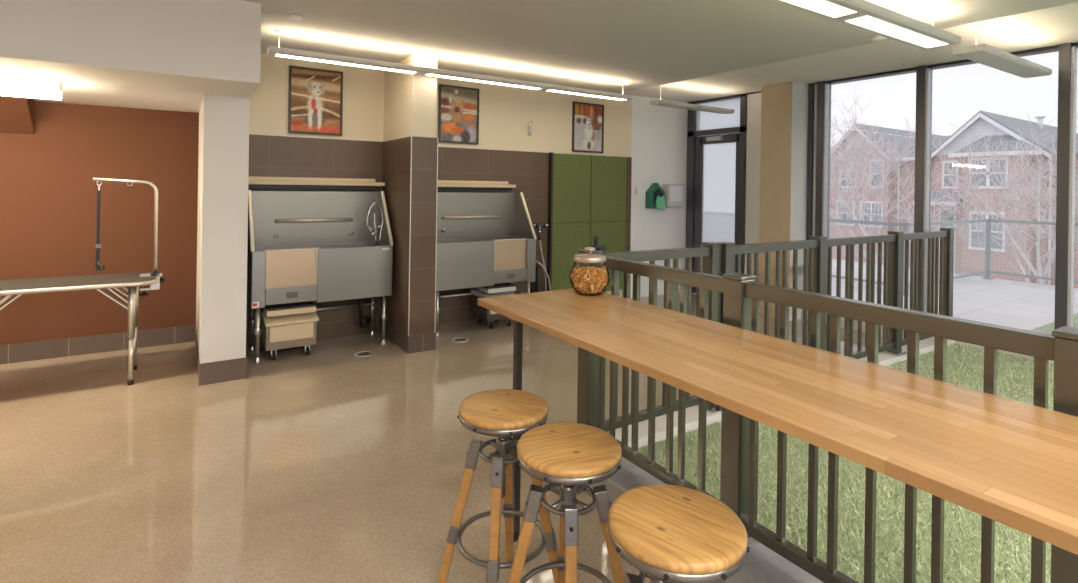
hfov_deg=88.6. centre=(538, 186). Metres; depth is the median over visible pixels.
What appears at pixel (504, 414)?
bar stool
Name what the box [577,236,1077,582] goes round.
railing
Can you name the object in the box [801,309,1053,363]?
trim
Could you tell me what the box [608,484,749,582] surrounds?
bar stool
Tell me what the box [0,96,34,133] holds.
wall
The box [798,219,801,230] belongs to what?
wall switch
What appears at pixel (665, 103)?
pendant light
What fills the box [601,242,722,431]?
railing
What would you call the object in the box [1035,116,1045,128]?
roof vent
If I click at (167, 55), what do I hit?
ceiling
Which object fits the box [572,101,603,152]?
framed poster
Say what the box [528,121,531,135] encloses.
robe hook
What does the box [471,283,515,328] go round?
step
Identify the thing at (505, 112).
wall
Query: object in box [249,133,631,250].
trim
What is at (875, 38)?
sprinkler
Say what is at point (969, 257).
townhouse
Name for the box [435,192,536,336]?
tub
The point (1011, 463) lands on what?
bar table
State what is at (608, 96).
diffuser
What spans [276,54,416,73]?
diffuser
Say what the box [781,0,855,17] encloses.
diffuser
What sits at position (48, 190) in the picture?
wall
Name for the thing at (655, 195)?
dispenser
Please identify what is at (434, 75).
diffuser
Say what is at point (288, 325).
step
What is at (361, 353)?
floor drain
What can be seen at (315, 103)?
framed poster
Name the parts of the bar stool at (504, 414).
leg, leg, seat, leg, leg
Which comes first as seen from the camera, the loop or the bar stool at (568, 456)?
the bar stool at (568, 456)
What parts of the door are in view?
transom glass, glass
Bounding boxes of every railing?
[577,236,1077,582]
[601,242,722,431]
[829,219,1077,295]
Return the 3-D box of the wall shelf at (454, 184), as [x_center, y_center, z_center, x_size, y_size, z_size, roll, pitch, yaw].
[-0.873,-0.009,6.399,1.300,0.112,0.188,1,0,-33]
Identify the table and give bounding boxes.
[0,177,164,384]
[477,288,1077,554]
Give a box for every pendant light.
[267,30,632,100]
[650,85,733,113]
[769,0,960,49]
[952,22,1051,77]
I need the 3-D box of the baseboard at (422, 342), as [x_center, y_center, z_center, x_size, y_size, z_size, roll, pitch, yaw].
[-1.370,1.497,5.675,0.272,0.165,0.911,1,0,-33]
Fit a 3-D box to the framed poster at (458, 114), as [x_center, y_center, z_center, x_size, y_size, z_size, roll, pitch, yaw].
[-0.933,-0.834,6.462,0.506,0.664,0.025,1,0,-33]
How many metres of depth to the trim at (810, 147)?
6.91 m
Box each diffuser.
[0,85,61,99]
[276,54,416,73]
[426,74,540,89]
[547,90,625,100]
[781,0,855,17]
[846,16,947,47]
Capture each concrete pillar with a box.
[759,82,792,316]
[789,82,807,320]
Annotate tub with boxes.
[247,190,393,363]
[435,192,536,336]
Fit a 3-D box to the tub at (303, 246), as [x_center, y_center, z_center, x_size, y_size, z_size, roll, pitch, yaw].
[-2.127,0.805,5.383,1.268,1.526,0.550,1,0,-33]
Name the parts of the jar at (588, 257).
glass, lid, knob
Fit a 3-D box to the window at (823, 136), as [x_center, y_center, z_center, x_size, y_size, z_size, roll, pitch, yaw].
[3.756,0.131,6.353,0.180,2.810,1.090,1,0,-33]
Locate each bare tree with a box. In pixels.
[829,93,913,215]
[829,104,957,263]
[894,114,1077,283]
[984,166,1077,243]
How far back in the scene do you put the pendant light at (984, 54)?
4.36 m
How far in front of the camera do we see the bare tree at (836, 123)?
25.20 m
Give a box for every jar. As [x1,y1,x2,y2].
[569,247,609,295]
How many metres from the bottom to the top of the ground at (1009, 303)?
0.430 m
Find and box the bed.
[1033,314,1077,333]
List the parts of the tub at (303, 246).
edge trim, leg, leg, post, sliding door, vent plate, tether rail, panel, leg, leg, edge trim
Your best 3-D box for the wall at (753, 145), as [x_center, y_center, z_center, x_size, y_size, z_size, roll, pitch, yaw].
[3.051,0.181,7.541,0.090,2.930,0.470,1,0,-33]
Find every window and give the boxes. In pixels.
[718,47,1058,406]
[815,66,916,294]
[1055,42,1077,329]
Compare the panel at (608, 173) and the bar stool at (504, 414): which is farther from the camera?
the panel at (608, 173)
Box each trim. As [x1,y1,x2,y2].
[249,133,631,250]
[382,135,437,335]
[547,152,553,290]
[584,457,823,582]
[608,337,955,447]
[687,42,1077,102]
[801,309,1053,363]
[806,85,814,280]
[812,84,816,235]
[1013,307,1077,330]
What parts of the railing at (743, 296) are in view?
post, rail, rail, post, plate, rail, rail, post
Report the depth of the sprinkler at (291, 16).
4.08 m
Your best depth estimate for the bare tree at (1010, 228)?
13.88 m
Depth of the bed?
6.42 m
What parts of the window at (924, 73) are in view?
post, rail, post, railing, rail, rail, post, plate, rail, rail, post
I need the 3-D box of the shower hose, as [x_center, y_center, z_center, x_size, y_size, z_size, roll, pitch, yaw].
[-1.673,0.389,5.656,0.182,0.444,0.091,1,0,-33]
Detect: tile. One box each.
[246,134,382,348]
[380,136,410,334]
[409,136,436,335]
[437,147,631,323]
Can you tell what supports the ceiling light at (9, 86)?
attached to the ceiling at (167, 55)
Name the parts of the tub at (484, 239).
leg, panel, tether rail, sliding door, vent plate, edge trim, leg, post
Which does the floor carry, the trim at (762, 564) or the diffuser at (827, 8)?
the trim at (762, 564)
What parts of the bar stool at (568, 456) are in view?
leg, leg, seat, leg, leg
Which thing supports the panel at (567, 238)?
attached to the wall at (505, 112)
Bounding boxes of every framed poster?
[288,65,342,135]
[438,84,478,144]
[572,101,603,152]
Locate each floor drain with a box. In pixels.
[354,351,373,356]
[451,337,468,341]
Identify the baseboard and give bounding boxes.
[0,325,194,363]
[195,324,246,385]
[379,317,434,353]
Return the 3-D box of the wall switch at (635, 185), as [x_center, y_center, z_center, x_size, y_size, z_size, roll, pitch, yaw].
[1.398,0.075,7.991,0.062,0.203,0.014,1,0,-33]
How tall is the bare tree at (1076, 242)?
5.905 m
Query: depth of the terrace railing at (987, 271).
9.49 m
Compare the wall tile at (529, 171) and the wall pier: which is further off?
the wall tile at (529, 171)
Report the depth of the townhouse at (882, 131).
36.11 m
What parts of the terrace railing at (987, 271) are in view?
rail, hand rail, post, hand rail, rail, post, rail, hand rail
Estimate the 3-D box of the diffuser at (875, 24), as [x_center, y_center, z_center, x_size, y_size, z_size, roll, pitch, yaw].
[2.372,-1.005,3.626,1.100,0.007,0.130,1,0,-33]
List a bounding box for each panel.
[552,222,589,289]
[553,153,590,222]
[589,221,625,290]
[590,155,626,221]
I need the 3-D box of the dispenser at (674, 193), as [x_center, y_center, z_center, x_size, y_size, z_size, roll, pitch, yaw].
[2.029,0.143,8.336,0.360,0.345,0.126,1,0,-33]
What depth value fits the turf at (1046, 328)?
6.38 m
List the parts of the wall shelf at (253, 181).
bracket rail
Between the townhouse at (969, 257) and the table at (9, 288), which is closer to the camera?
the table at (9, 288)
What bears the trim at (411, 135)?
attached to the wall partition at (410, 100)
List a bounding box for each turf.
[638,343,1053,582]
[1031,313,1077,333]
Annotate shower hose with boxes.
[366,203,383,245]
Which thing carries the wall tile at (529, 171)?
attached to the wall at (505, 112)
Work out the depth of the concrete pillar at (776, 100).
6.94 m
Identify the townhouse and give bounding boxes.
[829,123,961,267]
[913,110,1077,287]
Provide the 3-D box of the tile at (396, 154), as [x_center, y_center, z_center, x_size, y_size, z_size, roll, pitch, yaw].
[-1.359,0.470,5.682,0.264,1.890,0.895,1,0,-33]
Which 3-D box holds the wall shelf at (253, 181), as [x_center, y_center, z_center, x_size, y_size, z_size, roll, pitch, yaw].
[-2.215,-0.029,5.529,1.300,0.112,0.188,1,0,-33]
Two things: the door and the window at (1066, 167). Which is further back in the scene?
the door
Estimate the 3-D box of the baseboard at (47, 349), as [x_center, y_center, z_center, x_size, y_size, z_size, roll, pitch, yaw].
[-5.008,1.444,4.507,3.739,0.163,0.012,1,0,-33]
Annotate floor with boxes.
[0,292,882,582]
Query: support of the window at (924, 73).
on the trim at (855, 322)
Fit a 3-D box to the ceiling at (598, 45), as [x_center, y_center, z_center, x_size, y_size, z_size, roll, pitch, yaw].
[-0.098,-1.392,1.323,8.440,0.300,9.550,1,0,-33]
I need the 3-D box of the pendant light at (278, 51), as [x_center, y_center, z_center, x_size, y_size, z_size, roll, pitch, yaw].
[-0.564,-1.147,5.535,3.890,0.203,0.150,1,0,-33]
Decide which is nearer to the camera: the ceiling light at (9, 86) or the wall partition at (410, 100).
the ceiling light at (9, 86)
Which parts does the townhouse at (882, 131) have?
pane, pane, pane, pane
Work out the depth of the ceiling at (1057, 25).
5.52 m
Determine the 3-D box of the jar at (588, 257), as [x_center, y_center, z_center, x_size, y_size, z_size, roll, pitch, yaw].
[0.261,0.433,2.849,0.208,0.239,0.208,1,0,38]
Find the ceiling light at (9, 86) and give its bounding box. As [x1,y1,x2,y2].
[0,76,61,99]
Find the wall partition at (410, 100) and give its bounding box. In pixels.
[383,54,436,140]
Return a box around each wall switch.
[634,184,637,198]
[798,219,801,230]
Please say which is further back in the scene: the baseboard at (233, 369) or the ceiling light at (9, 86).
the baseboard at (233, 369)
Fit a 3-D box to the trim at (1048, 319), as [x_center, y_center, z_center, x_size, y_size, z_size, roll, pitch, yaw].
[8.269,1.679,2.852,3.480,0.030,8.960,1,0,-33]
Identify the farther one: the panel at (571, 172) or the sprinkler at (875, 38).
the panel at (571, 172)
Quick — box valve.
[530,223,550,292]
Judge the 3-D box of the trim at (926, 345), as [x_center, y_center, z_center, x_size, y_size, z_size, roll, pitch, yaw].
[2.239,1.559,4.378,4.440,0.150,0.195,1,0,-33]
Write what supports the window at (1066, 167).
on the trim at (855, 322)
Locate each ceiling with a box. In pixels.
[0,0,260,112]
[243,0,1077,93]
[619,2,1077,102]
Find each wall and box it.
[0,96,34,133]
[0,101,198,344]
[248,54,687,298]
[745,93,761,274]
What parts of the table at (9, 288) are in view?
edge frame, arm, leg, leg, clamp knob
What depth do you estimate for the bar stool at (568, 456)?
1.78 m
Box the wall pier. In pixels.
[196,94,249,363]
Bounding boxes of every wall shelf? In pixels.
[248,176,384,189]
[438,180,515,190]
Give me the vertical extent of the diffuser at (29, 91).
0.060 m
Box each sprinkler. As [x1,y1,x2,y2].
[288,14,301,19]
[870,36,887,41]
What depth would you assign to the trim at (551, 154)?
7.12 m
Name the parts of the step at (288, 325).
lid, panel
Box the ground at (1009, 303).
[695,259,1077,326]
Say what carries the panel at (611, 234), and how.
attached to the wall at (505, 112)
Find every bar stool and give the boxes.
[437,389,557,582]
[508,422,624,582]
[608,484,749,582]
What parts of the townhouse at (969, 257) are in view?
door, door frame, pane, pane, pane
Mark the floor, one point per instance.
(329, 464)
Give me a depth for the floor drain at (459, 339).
5.72 m
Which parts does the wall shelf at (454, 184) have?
bracket rail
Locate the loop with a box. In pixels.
[95,181,104,271]
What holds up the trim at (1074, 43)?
attached to the wall at (753, 145)
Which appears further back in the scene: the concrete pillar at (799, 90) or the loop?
the concrete pillar at (799, 90)
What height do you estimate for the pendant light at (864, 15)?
0.203 m
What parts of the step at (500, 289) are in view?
lid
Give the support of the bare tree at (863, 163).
on the ground
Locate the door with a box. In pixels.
[685,94,746,292]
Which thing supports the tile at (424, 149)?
attached to the wall partition at (410, 100)
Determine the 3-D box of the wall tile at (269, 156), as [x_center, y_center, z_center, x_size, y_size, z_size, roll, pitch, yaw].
[-2.277,0.538,5.614,1.377,2.055,0.012,1,0,-33]
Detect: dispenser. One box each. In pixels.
[645,183,665,209]
[662,184,684,206]
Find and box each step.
[260,301,318,359]
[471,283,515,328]
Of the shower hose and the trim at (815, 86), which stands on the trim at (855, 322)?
the trim at (815, 86)

